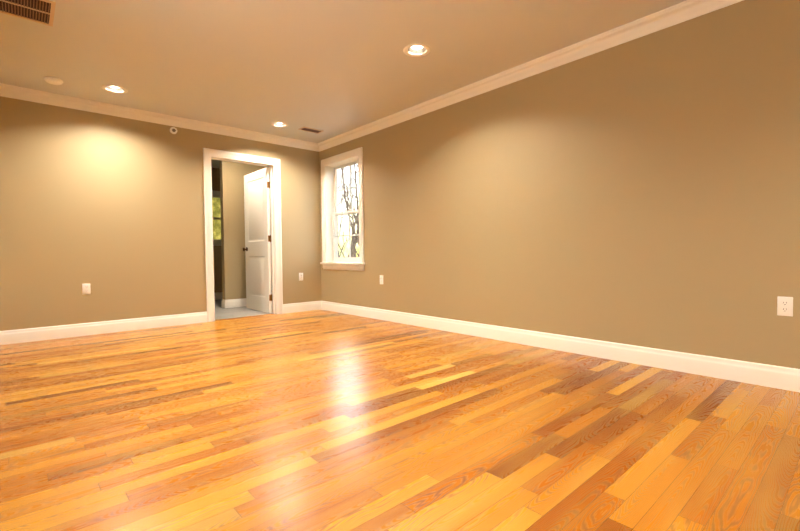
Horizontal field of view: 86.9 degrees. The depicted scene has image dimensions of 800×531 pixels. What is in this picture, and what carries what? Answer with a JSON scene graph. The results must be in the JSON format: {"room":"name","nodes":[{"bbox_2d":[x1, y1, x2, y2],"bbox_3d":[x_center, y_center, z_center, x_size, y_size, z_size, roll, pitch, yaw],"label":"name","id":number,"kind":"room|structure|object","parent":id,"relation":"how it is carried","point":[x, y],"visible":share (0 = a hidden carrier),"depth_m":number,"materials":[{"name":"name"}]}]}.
{"room":"empty room","nodes":[
{"label":"empty room","id":0,"kind":"room"},
{"bbox_2d":[0,96,321,330],"bbox_3d":[-3.120,-0.510,4.762,5.029,2.490,0.120,-2,2,-42],"label":"wall","id":1,"kind":"structure","parent":0,"point":[109,209],"depth_m":4.65,"materials":[{"name":"beige paint"}]},
{"bbox_2d":[82,283,90,294],"bbox_3d":[-3.338,0.250,4.495,0.070,0.115,0.009,-2,2,-42],"label":"electrical outlet","id":2,"kind":"object","parent":1,"relation":"attached to","point":[86,288],"visible":1,"depth_m":4.49,"materials":[{"name":"white plastic"}]},
{"bbox_2d":[0,311,206,344],"bbox_3d":[-3.146,0.672,4.670,1.929,0.134,0.015,-2,2,-42],"label":"baseboard","id":3,"kind":"structure","parent":1,"relation":"attached to","point":[92,328],"depth_m":4.55,"materials":[{"name":"white wood"}]},
{"bbox_2d":[0,83,315,150],"bbox_3d":[-2.549,-1.718,5.134,3.480,0.109,0.053,-2,2,-42],"label":"crown molding","id":4,"kind":"structure","parent":1,"relation":"attached to","point":[10,91],"depth_m":4.79,"materials":[{"name":"white wood"}]},
{"bbox_2d":[170,127,176,133],"bbox_3d":[-2.693,-1.607,5.025,0.080,0.080,0.027,-2,2,-42],"label":"sensor","id":5,"kind":"object","parent":1,"relation":"attached to","point":[173,130],"visible":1,"depth_m":5.02,"materials":[{"name":"white plastic"}]},
{"bbox_2d":[203,148,282,321],"bbox_3d":[-2.101,-0.390,5.673,1.022,2.177,0.158,-2,2,-42],"label":"door frame","id":6,"kind":"structure","parent":1,"relation":"attached to","point":[208,153],"depth_m":5.71,"materials":[{"name":"white wood"}]},
{"bbox_2d":[215,314,271,320],"bbox_3d":[-2.089,0.697,5.704,0.828,0.006,0.055,-2,2,-42],"label":"sill","id":7,"kind":"structure","parent":1,"relation":"attached to","point":[243,317],"depth_m":5.65,"materials":[{"name":"brown wood"}]},
{"bbox_2d":[243,167,271,312],"bbox_3d":[-2.127,-0.357,6.289,0.165,2.060,0.831,-2,2,-42],"label":"bathroom door","id":8,"kind":"structure","parent":1,"relation":"in","point":[257,249],"depth_m":6.23,"materials":[{"name":"white wood"}]},
{"bbox_2d":[299,273,302,280],"bbox_3d":[-1.448,0.165,6.184,0.070,0.115,0.009,-2,2,-42],"label":"electrical outlet","id":9,"kind":"object","parent":1,"relation":"attached to","point":[300,276],"visible":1,"depth_m":6.18,"materials":[{"name":"white plastic"}]},
{"bbox_2d":[283,301,319,313],"bbox_3d":[-1.441,0.610,6.194,0.601,0.134,0.015,-2,2,-42],"label":"baseboard","id":10,"kind":"structure","parent":1,"relation":"attached to","point":[314,305],"depth_m":6.18,"materials":[{"name":"white wood"}]},
{"bbox_2d":[211,168,221,292],"bbox_3d":[-4.069,-0.579,7.561,2.709,2.490,0.120,-2,2,-42],"label":"wall","id":11,"kind":"structure","parent":0,"point":[217,253],"depth_m":8.02,"materials":[{"name":"beige paint"}]},
{"bbox_2d":[212,190,220,245],"bbox_3d":[-3.487,-0.893,8.016,0.860,1.040,0.090,-2,2,-42],"label":"window","id":12,"kind":"structure","parent":11,"relation":"in","point":[215,194],"depth_m":8.00,"materials":[{"name":"plastic"}]},
{"bbox_2d":[214,292,222,299],"bbox_3d":[-4.017,0.600,7.539,2.724,0.134,0.015,-2,2,-42],"label":"baseboard","id":13,"kind":"structure","parent":11,"relation":"attached to","point":[218,295],"depth_m":8.03,"materials":[{"name":"white wood"}]},
{"bbox_2d":[215,299,271,319],"bbox_3d":[-3.086,0.733,6.681,2.929,0.096,2.780,-2,2,-42],"label":"floor","id":14,"kind":"structure","parent":0,"point":[225,313],"depth_m":6.21,"materials":[{"name":"grey carpet"}]},
{"bbox_2d":[219,160,271,299],"bbox_3d":[-2.446,-0.582,7.029,0.999,2.490,0.120,-2,2,-42],"label":"wall","id":15,"kind":"structure","parent":0,"point":[232,174],"depth_m":6.75,"materials":[{"name":"beige paint"}]},
{"bbox_2d":[223,298,245,307],"bbox_3d":[-2.402,0.597,6.999,0.990,0.134,0.015,-2,2,-42],"label":"baseboard","id":16,"kind":"structure","parent":15,"relation":"attached to","point":[231,303],"depth_m":6.77,"materials":[{"name":"white wood"}]},
{"bbox_2d":[0,0,685,167],"bbox_3d":[-1.454,-1.774,3.012,5.249,0.100,10.355,-2,2,-42],"label":"ceiling","id":17,"kind":"structure","parent":0,"point":[331,68],"depth_m":3.42,"materials":[{"name":"paint"}]},
{"bbox_2d":[0,0,55,26],"bbox_3d":[-2.499,-1.702,2.752,0.380,0.007,0.370,-2,2,-42],"label":"ceiling vent","id":18,"kind":"object","parent":17,"relation":"in","point":[41,11],"visible":1,"depth_m":2.81,"materials":[{"name":"metal"}]},
{"bbox_2d":[44,77,62,84],"bbox_3d":[-3.224,-1.712,3.931,0.140,0.037,0.140,-2,2,-42],"label":"smoke detector","id":19,"kind":"object","parent":17,"relation":"attached to","point":[54,81],"visible":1,"depth_m":3.90,"materials":[{"name":"white plastic"}]},
{"bbox_2d":[101,85,127,93],"bbox_3d":[-2.818,-1.780,4.169,0.224,0.084,0.224,-2,2,-42],"label":"recessed light","id":20,"kind":"object","parent":17,"relation":"in","point":[115,89],"visible":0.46,"depth_m":4.20,"materials":[{"name":"white"}]},
{"bbox_2d":[271,122,288,126],"bbox_3d":[-1.531,-1.828,5.366,0.224,0.084,0.224,-2,2,-42],"label":"recessed light","id":21,"kind":"object","parent":17,"relation":"in","point":[278,124],"visible":0.48,"depth_m":5.41,"materials":[{"name":"white"}]},
{"bbox_2d":[298,127,322,133],"bbox_3d":[-1.182,-1.795,5.609,0.300,0.011,0.150,-2,2,-42],"label":"ceiling vent","id":22,"kind":"object","parent":17,"relation":"in","point":[312,130],"visible":0.96,"depth_m":5.60,"materials":[{"name":"metal"}]},
{"bbox_2d":[403,43,430,56],"bbox_3d":[0.138,-1.792,3.440,0.224,0.084,0.224,-2,2,-42],"label":"recessed light","id":23,"kind":"object","parent":17,"relation":"in","point":[416,50],"visible":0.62,"depth_m":3.47,"materials":[{"name":"white"}]},
{"bbox_2d":[0,310,799,530],"bbox_3d":[-0.014,0.816,2.483,3.949,0.100,7.575,-2,2,-42],"label":"floor","id":24,"kind":"structure","parent":0,"point":[319,420],"depth_m":1.93,"materials":[{"name":"brown wood"}]},
{"bbox_2d":[319,0,799,368],"bbox_3d":[0.434,-0.548,4.724,0.220,2.490,10.355,-2,2,-42],"label":"wall","id":25,"kind":"structure","parent":0,"point":[643,191],"depth_m":3.20,"materials":[{"name":"beige paint"}]},
{"bbox_2d":[320,147,364,270],"bbox_3d":[-0.757,-0.752,6.011,0.270,1.628,1.051,-2,2,-42],"label":"window","id":26,"kind":"structure","parent":25,"relation":"in","point":[329,164],"depth_m":6.23,"materials":[{"name":"white wood"}]},
{"bbox_2d":[336,164,358,252],"bbox_3d":[-0.711,-0.765,6.053,0.036,1.373,0.763,-2,2,-42],"label":"window panel","id":27,"kind":"object","parent":26,"relation":"attached to","point":[347,208],"visible":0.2,"depth_m":6.12,"materials":[{"name":"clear glass"}]},
{"bbox_2d":[316,0,742,151],"bbox_3d":[1.226,-1.715,3.586,0.053,0.109,7.395,-2,2,-42],"label":"crown molding","id":28,"kind":"structure","parent":25,"relation":"attached to","point":[684,11],"depth_m":3.52,"materials":[{"name":"white wood"}]},
{"bbox_2d":[320,301,799,391],"bbox_3d":[1.266,0.651,3.666,0.015,0.134,7.395,-2,2,-42],"label":"baseboard","id":29,"kind":"structure","parent":25,"relation":"attached to","point":[777,377],"depth_m":3.26,"materials":[{"name":"white wood"}]},
{"bbox_2d":[777,296,792,315],"bbox_3d":[2.289,0.243,2.510,0.009,0.115,0.070,-2,2,-42],"label":"electrical outlet","id":30,"kind":"object","parent":25,"relation":"attached to","point":[784,306],"visible":1,"depth_m":2.51,"materials":[{"name":"white plastic"}]},
{"label":"outside","id":31,"kind":"structure","parent":0,"visible":0},
{"bbox_2d":[337,164,358,256],"bbox_3d":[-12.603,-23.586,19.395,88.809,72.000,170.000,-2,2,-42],"label":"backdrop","id":32,"kind":"structure","parent":31,"point":[340,239],"depth_m":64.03,"materials":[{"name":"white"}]},
{"bbox_3d":[23.845,2.567,39.075,79.280,0.200,90.000,-2,2,-42],"label":"ground","id":33,"kind":"structure","parent":31,"visible":0},
{"bbox_2d":[212,197,220,239],"bbox_3d":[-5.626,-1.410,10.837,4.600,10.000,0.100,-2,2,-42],"label":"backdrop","id":34,"kind":"object","parent":33,"relation":"on","point":[217,227],"depth_m":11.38,"materials":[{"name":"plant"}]},
{"bbox_2d":[337,167,356,233],"bbox_3d":[-3.866,-2.406,26.227,5.158,11.203,4.283,-2,2,-42],"label":"tree","id":35,"kind":"object","parent":33,"relation":"on","point":[343,197],"depth_m":26.89,"materials":[{"name":"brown plant"}]},
{"bbox_2d":[338,216,355,256],"bbox_3d":[-7.228,-2.372,44.322,5.451,10.196,3.600,-2,2,-42],"label":"tree","id":36,"kind":"object","parent":33,"relation":"on","point":[343,239],"depth_m":44.45,"materials":[{"name":"green plant"}]},
{"bbox_2d":[338,164,358,256],"bbox_3d":[-2.915,-2.283,16.141,5.456,11.509,5.532,-2,2,-42],"label":"tree","id":37,"kind":"object","parent":33,"relation":"on","point":[356,199],"depth_m":15.98,"materials":[{"name":"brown plant"}]},
{"bbox_2d":[338,165,358,256],"bbox_3d":[-1.546,-2.701,22.497,5.355,11.950,4.984,-2,2,-42],"label":"tree","id":38,"kind":"object","parent":33,"relation":"on","point":[352,251],"depth_m":21.54,"materials":[{"name":"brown plant"}]},
{"bbox_2d":[338,171,358,256],"bbox_3d":[-1.381,-2.113,20.294,6.253,10.904,5.318,-2,2,-42],"label":"tree","id":39,"kind":"object","parent":33,"relation":"on","point":[354,244],"depth_m":19.84,"materials":[{"name":"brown plant"}]},
{"bbox_2d":[338,166,358,256],"bbox_3d":[-3.545,-3.157,35.022,5.360,12.206,6.664,-2,2,-42],"label":"tree","id":40,"kind":"object","parent":33,"relation":"on","point":[349,203],"depth_m":34.85,"materials":[{"name":"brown plant"}]},
{"bbox_2d":[338,169,358,254],"bbox_3d":[-3.516,-2.151,30.754,5.354,10.429,3.087,-2,2,-42],"label":"tree","id":41,"kind":"object","parent":33,"relation":"on","point":[354,216],"depth_m":30.60,"materials":[{"name":"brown plant"}]}
]}

